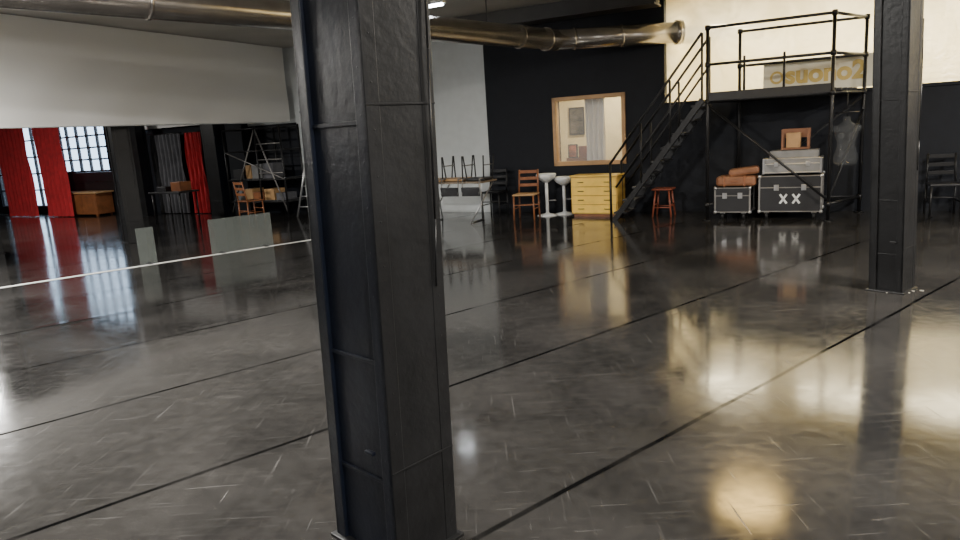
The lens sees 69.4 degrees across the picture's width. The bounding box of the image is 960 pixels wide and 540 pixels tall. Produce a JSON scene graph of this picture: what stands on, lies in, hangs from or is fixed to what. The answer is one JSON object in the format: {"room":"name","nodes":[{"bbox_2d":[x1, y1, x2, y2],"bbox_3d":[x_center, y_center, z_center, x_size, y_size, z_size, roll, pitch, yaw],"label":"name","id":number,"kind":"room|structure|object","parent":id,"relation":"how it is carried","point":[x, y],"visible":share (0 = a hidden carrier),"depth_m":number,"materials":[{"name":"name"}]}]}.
{"room":"studio","nodes":[
{"label":"studio","id":0,"kind":"room"},
{"bbox_2d":[0,0,564,48],"bbox_3d":[-6.396,-3.484,8.006,34.000,0.200,22.200,2,13,28],"label":"ceiling","id":1,"kind":"structure","parent":0,"point":[282,39],"depth_m":12.21,"materials":[{"name":"paint"}]},
{"bbox_2d":[0,14,289,128],"bbox_3d":[-7.055,-2.891,10.070,0.033,1.642,12.694,2,12,25],"label":"projection screen","id":2,"kind":"object","parent":1,"relation":"hanging from","point":[54,74],"visible":1,"depth_m":12.03,"materials":[{"name":"fabric"}]},
{"bbox_2d":[0,0,685,50],"bbox_3d":[-3.507,-2.955,7.252,16.743,0.900,1.641,-12,14,-37],"label":"ventilation duct","id":3,"kind":"object","parent":1,"relation":"attached to","point":[267,14],"visible":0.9,"depth_m":9.69,"materials":[{"name":"metal"}]},
{"bbox_2d":[429,0,445,7],"bbox_3d":[-1.053,-4.000,10.308,1.200,0.282,0.120,2,13,28],"label":"lamp","id":4,"kind":"object","parent":1,"relation":"attached to","point":[432,3],"visible":0.34,"depth_m":10.07,"materials":[{"name":"white plastic"}]},
{"bbox_2d":[454,0,660,25],"bbox_3d":[1.202,-4.578,12.321,3.900,0.270,0.450,2,13,28],"label":"ceiling beam","id":5,"kind":"structure","parent":1,"relation":"attached to","point":[567,9],"depth_m":12.10,"materials":[{"name":"black metal"}]},
{"bbox_2d":[0,204,959,539],"bbox_3d":[-6.153,0.383,8.774,34.000,0.200,22.200,2,13,28],"label":"floor","id":6,"kind":"structure","parent":0,"point":[636,375],"depth_m":4.52,"materials":[{"name":"black polished concrete"}]},
{"bbox_2d":[0,233,5,253],"bbox_3d":[-8.913,-2.132,12.159,0.340,3.750,0.440,-13,14,-39],"label":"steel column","id":7,"kind":"structure","parent":6,"relation":"on","point":[1,244],"depth_m":12.43,"materials":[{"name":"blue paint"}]},
{"bbox_2d":[0,128,38,216],"bbox_3d":[-13.466,-3.147,20.018,1.600,3.205,0.136,2,13,28],"label":"curtain","id":8,"kind":"object","parent":6,"relation":"on","point":[18,180],"visible":0.85,"depth_m":20.02,"materials":[{"name":"fabric"}]},
{"bbox_2d":[31,128,73,216],"bbox_3d":[-11.875,-3.081,19.179,1.300,3.205,0.134,2,13,28],"label":"curtain","id":9,"kind":"object","parent":6,"relation":"on","point":[54,174],"visible":0.69,"depth_m":19.21,"materials":[{"name":"fabric"}]},
{"bbox_2d":[71,190,114,215],"bbox_3d":[-11.125,-1.875,19.515,1.900,0.660,0.560,2,13,28],"label":"wooden sideboard","id":10,"kind":"object","parent":6,"relation":"on","point":[84,202],"visible":0.72,"depth_m":19.10,"materials":[{"name":"brown wood"}]},
{"bbox_2d":[73,171,118,213],"bbox_3d":[-10.832,-2.200,19.722,1.900,1.180,0.200,2,13,28],"label":"storage bench","id":11,"kind":"object","parent":6,"relation":"on","point":[103,180],"visible":0.38,"depth_m":19.54,"materials":[{"name":"laminate"}]},
{"bbox_2d":[105,126,143,243],"bbox_3d":[-6.553,-2.363,12.571,0.340,3.750,0.440,-13,14,-39],"label":"steel column","id":12,"kind":"structure","parent":6,"relation":"on","point":[118,137],"depth_m":12.59,"materials":[{"name":"black metal"}]},
{"bbox_2d":[129,126,158,215],"bbox_3d":[-8.816,-3.264,17.831,0.390,3.750,0.340,2,13,28],"label":"steel column","id":13,"kind":"structure","parent":6,"relation":"on","point":[137,133],"depth_m":17.86,"materials":[{"name":"black metal"}]},
{"bbox_2d":[135,227,157,264],"bbox_3d":[-4.902,-0.354,10.186,0.178,0.540,0.183,-2,11,6],"label":"panel","id":14,"kind":"object","parent":6,"relation":"on","point":[146,247],"visible":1,"depth_m":10.18,"materials":[{"name":"grey laminate"}]},
{"bbox_2d":[0,239,310,287],"bbox_3d":[-5.358,0.035,9.742,8.024,0.004,0.070,-12,14,-37],"label":"tape","id":15,"kind":"object","parent":6,"relation":"on","point":[310,239],"visible":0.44,"depth_m":10.08,"materials":[{"name":"white plastic"}]},
{"bbox_2d":[147,132,190,212],"bbox_3d":[-8.094,-2.513,18.078,1.250,2.055,0.136,2,13,28],"label":"curtain","id":16,"kind":"object","parent":6,"relation":"on","point":[166,154],"visible":0.88,"depth_m":18.04,"materials":[{"name":"fabric"}]},
{"bbox_2d":[149,181,200,224],"bbox_3d":[-6.863,-1.512,15.618,1.000,0.940,0.550,2,13,28],"label":"work table","id":17,"kind":"object","parent":6,"relation":"on","point":[178,187],"visible":1,"depth_m":15.46,"materials":[{"name":"black metal"}]},
{"bbox_2d":[181,131,210,212],"bbox_3d":[-7.188,-2.475,17.599,0.700,2.055,0.139,2,13,28],"label":"curtain","id":18,"kind":"object","parent":6,"relation":"on","point":[192,139],"visible":0.98,"depth_m":17.57,"materials":[{"name":"fabric"}]},
{"bbox_2d":[200,124,235,216],"bbox_3d":[-6.283,-3.129,16.349,0.460,3.750,0.390,2,13,28],"label":"steel column","id":19,"kind":"structure","parent":6,"relation":"on","point":[211,135],"depth_m":16.36,"materials":[{"name":"black metal"}]},
{"bbox_2d":[207,212,273,253],"bbox_3d":[-3.795,-0.591,11.029,1.000,0.540,0.200,-12,14,-37],"label":"panel","id":20,"kind":"object","parent":6,"relation":"on","point":[236,233],"visible":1,"depth_m":11.01,"materials":[{"name":"grey laminate"}]},
{"bbox_2d":[233,182,264,215],"bbox_3d":[-5.059,-1.512,15.191,0.412,0.883,0.472,6,15,41],"label":"wooden chair","id":21,"kind":"object","parent":6,"relation":"on","point":[234,183],"visible":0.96,"depth_m":15.08,"materials":[{"name":"brown wood"}]},
{"bbox_2d":[221,124,307,216],"bbox_3d":[-4.988,-2.283,16.050,1.794,2.050,0.644,2,13,28],"label":"storage rack","id":22,"kind":"object","parent":6,"relation":"on","point":[267,171],"visible":0.91,"depth_m":15.83,"materials":[{"name":"black metal"}]},
{"bbox_2d":[297,166,307,216],"bbox_3d":[-3.803,-2.225,15.511,0.390,2.014,0.788,2,13,28],"label":"step ladder","id":23,"kind":"object","parent":6,"relation":"on","point":[303,176],"visible":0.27,"depth_m":15.51,"materials":[{"name":"metal"}]},
{"bbox_2d":[290,0,463,539],"bbox_3d":[-0.434,-0.747,2.487,0.474,3.750,0.380,7,15,43],"label":"steel column","id":24,"kind":"structure","parent":6,"relation":"on","point":[364,73],"depth_m":2.51,"materials":[{"name":"black metal"}]},
{"bbox_2d":[439,179,496,222],"bbox_3d":[-0.360,-1.270,12.844,1.250,0.758,0.600,2,13,28],"label":"trestle table","id":25,"kind":"object","parent":6,"relation":"on","point":[490,180],"visible":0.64,"depth_m":12.59,"materials":[{"name":"wood"}]},
{"bbox_2d":[438,156,452,183],"bbox_3d":[-0.803,-1.740,12.870,0.434,0.702,0.613,2,13,28],"label":"chair","id":26,"kind":"object","parent":25,"relation":"on","point":[439,179],"visible":0.25,"depth_m":12.74,"materials":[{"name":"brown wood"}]},
{"bbox_2d":[440,155,472,196],"bbox_3d":[-0.432,-1.724,12.673,0.434,0.702,0.613,2,13,28],"label":"chair","id":27,"kind":"object","parent":25,"relation":"on","point":[445,192],"visible":0.91,"depth_m":12.53,"materials":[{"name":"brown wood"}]},
{"bbox_2d":[461,154,493,195],"bbox_3d":[-0.052,-1.708,12.472,0.434,0.702,0.613,2,13,28],"label":"chair","id":28,"kind":"object","parent":25,"relation":"on","point":[466,191],"visible":1,"depth_m":12.34,"materials":[{"name":"black metal"}]},
{"bbox_2d":[481,168,508,215],"bbox_3d":[0.293,-1.525,13.562,0.412,0.883,0.472,2,13,28],"label":"wooden chair","id":29,"kind":"object","parent":6,"relation":"on","point":[490,191],"visible":0.87,"depth_m":13.62,"materials":[{"name":"black wood"}]},
{"bbox_2d":[512,169,540,219],"bbox_3d":[0.846,-1.375,12.632,0.412,0.883,0.472,0,12,19],"label":"wooden chair","id":30,"kind":"object","parent":6,"relation":"on","point":[518,194],"visible":1,"depth_m":12.72,"materials":[{"name":"brown wood"}]},
{"bbox_2d":[536,173,557,216],"bbox_3d":[1.244,-1.403,12.909,0.380,0.780,0.380,-4,11,0],"label":"bar stool","id":31,"kind":"object","parent":6,"relation":"on","point":[544,177],"visible":0.97,"depth_m":12.85,"materials":[{"name":"white plastic"}]},
{"bbox_2d":[554,176,571,214],"bbox_3d":[1.575,-1.397,12.976,0.380,0.700,0.380,-4,11,0],"label":"bar stool","id":32,"kind":"object","parent":6,"relation":"on","point":[562,180],"visible":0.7,"depth_m":12.91,"materials":[{"name":"white plastic"}]},
{"bbox_2d":[567,144,586,160],"bbox_3d":[2.064,-1.875,13.789,0.550,1.260,0.400,2,13,28],"label":"cabinet","id":33,"kind":"object","parent":6,"relation":"on","point":[572,148],"visible":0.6,"depth_m":13.60,"materials":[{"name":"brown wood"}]},
{"bbox_2d":[569,173,624,216],"bbox_3d":[2.114,-1.345,12.444,0.904,0.740,0.434,4,13,32],"label":"dresser","id":34,"kind":"object","parent":6,"relation":"on","point":[590,196],"visible":0.8,"depth_m":12.28,"materials":[{"name":"yellow wood"}]},
{"bbox_2d":[609,32,711,219],"bbox_3d":[2.968,-2.282,11.438,1.557,2.926,0.692,2,13,28],"label":"staircase","id":35,"kind":"structure","parent":6,"relation":"on","point":[679,135],"depth_m":11.38,"materials":[{"name":"black metal"}]},
{"bbox_2d":[651,187,675,216],"bbox_3d":[3.153,-1.167,11.889,0.344,0.482,0.344,2,13,28],"label":"wooden stool","id":36,"kind":"object","parent":6,"relation":"on","point":[658,189],"visible":1,"depth_m":11.83,"materials":[{"name":"brown wood"}]},
{"bbox_2d":[713,185,754,218],"bbox_3d":[4.093,-1.106,11.150,0.580,0.530,0.530,2,13,28],"label":"flight case","id":37,"kind":"object","parent":6,"relation":"on","point":[727,199],"visible":0.88,"depth_m":10.96,"materials":[{"name":"black laminate"}]},
{"bbox_2d":[716,165,759,186],"bbox_3d":[4.122,-1.499,11.045,0.641,0.307,0.418,2,13,28],"label":"suitcase","id":38,"kind":"object","parent":37,"relation":"on","point":[742,176],"visible":1,"depth_m":10.89,"materials":[{"name":"brown leather"}]},
{"bbox_2d":[703,9,870,221],"bbox_3d":[4.715,-2.311,10.720,2.270,2.980,1.150,2,13,28],"label":"scaffold tower","id":39,"kind":"object","parent":6,"relation":"on","point":[739,96],"visible":0.94,"depth_m":10.42,"materials":[{"name":"black metal"}]},
{"bbox_2d":[757,170,825,217],"bbox_3d":[4.868,-1.176,10.844,0.930,0.690,0.610,2,13,28],"label":"flight case","id":40,"kind":"object","parent":6,"relation":"on","point":[781,192],"visible":0.87,"depth_m":10.61,"materials":[{"name":"black laminate"}]},
{"bbox_2d":[762,148,823,174],"bbox_3d":[4.854,-1.686,10.744,0.830,0.350,0.510,2,13,28],"label":"equipment case","id":41,"kind":"object","parent":40,"relation":"on","point":[797,160],"visible":0.92,"depth_m":10.54,"materials":[{"name":"silver metal"}]},
{"bbox_2d":[781,128,810,149],"bbox_3d":[4.867,-2.021,10.677,0.400,0.310,0.300,2,13,28],"label":"wooden crate","id":42,"kind":"object","parent":41,"relation":"on","point":[793,136],"visible":1,"depth_m":10.63,"materials":[{"name":"brown wood"}]},
{"bbox_2d":[835,91,859,116],"bbox_3d":[5.300,-2.045,10.018,0.399,1.060,0.251,2,13,28],"label":"hanger","id":43,"kind":"object","parent":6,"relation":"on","point":[847,112],"visible":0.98,"depth_m":9.96,"materials":[{"name":"black metal"}]},
{"bbox_2d":[865,0,923,294],"bbox_3d":[3.534,-1.663,5.846,0.391,3.750,0.364,-13,14,-39],"label":"steel column","id":44,"kind":"structure","parent":6,"relation":"on","point":[898,35],"depth_m":5.87,"materials":[{"name":"black metal"}]},
{"bbox_2d":[923,153,959,216],"bbox_3d":[6.771,-1.252,10.129,0.412,0.883,0.472,1,12,22],"label":"chair","id":45,"kind":"object","parent":6,"relation":"on","point":[954,183],"visible":1,"depth_m":10.22,"materials":[{"name":"wood"}]},
{"bbox_2d":[0,0,959,212],"bbox_3d":[-2.552,-3.153,15.287,34.000,3.750,0.200,2,13,28],"label":"wall","id":46,"kind":"structure","parent":0,"point":[489,100],"depth_m":12.71,"materials":[{"name":"paint"}]},
{"bbox_2d":[0,128,46,206],"bbox_3d":[-14.204,-3.471,21.485,2.850,3.040,0.070,2,13,28],"label":"window","id":47,"kind":"structure","parent":46,"relation":"in","point":[31,140],"depth_m":21.28,"materials":[{"name":"black glass"}]},
{"bbox_2d":[59,127,109,171],"bbox_3d":[-11.453,-3.843,19.914,2.350,2.040,0.070,2,13,28],"label":"window","id":48,"kind":"structure","parent":46,"relation":"in","point":[95,134],"depth_m":19.96,"materials":[{"name":"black glass"}]},
{"bbox_2d":[144,125,190,129],"bbox_3d":[-7.259,-3.978,17.346,6.400,0.705,0.079,2,13,28],"label":"valance","id":49,"kind":"object","parent":46,"relation":"attached to","point":[154,126],"visible":0.02,"depth_m":17.91,"materials":[{"name":"fabric"}]},
{"bbox_2d":[552,92,626,165],"bbox_3d":[2.035,-2.595,12.875,1.400,1.270,0.155,2,13,28],"label":"window","id":50,"kind":"structure","parent":46,"relation":"in","point":[555,115],"depth_m":12.88,"materials":[{"name":"brown wood"}]},
{"bbox_2d":[584,98,605,159],"bbox_3d":[2.175,-2.838,13.099,0.380,1.600,0.099,2,13,28],"label":"lace curtain","id":51,"kind":"object","parent":50,"relation":"hanging from","point":[594,108],"visible":0.7,"depth_m":13.13,"materials":[{"name":"white fabric"}]},
{"bbox_2d":[664,81,959,105],"bbox_3d":[7.820,-2.703,9.678,10.400,0.050,0.060,2,13,28],"label":"trim","id":52,"kind":"structure","parent":46,"relation":"attached to","point":[947,82],"depth_m":10.28,"materials":[{"name":"paint"}]},
{"bbox_2d":[666,0,959,101],"bbox_3d":[7.765,-3.631,9.585,10.280,1.790,0.047,2,13,28],"label":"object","id":53,"kind":"structure","parent":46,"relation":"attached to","point":[941,49],"depth_m":11.16,"materials":[{"name":"white paint"}]},
{"bbox_2d":[763,53,872,87],"bbox_3d":[5.351,-3.090,10.919,1.650,0.490,0.028,2,13,28],"label":"banner","id":54,"kind":"object","parent":46,"relation":"attached to","point":[849,70],"visible":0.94,"depth_m":10.90,"materials":[{"name":"fabric"}]},
{"bbox_2d":[559,97,621,160],"bbox_3d":[2.877,-2.867,14.570,2.480,2.800,0.100,2,13,28],"label":"wall","id":55,"kind":"structure","parent":0,"point":[612,105],"depth_m":14.65,"materials":[{"name":"white paint"}]},
{"bbox_2d":[569,107,584,134],"bbox_3d":[2.071,-3.187,14.841,0.340,0.580,0.045,2,13,28],"label":"framed poster","id":56,"kind":"object","parent":55,"relation":"attached to","point":[576,114],"visible":1,"depth_m":14.82,"materials":[{"name":"beige paper"}]}
]}

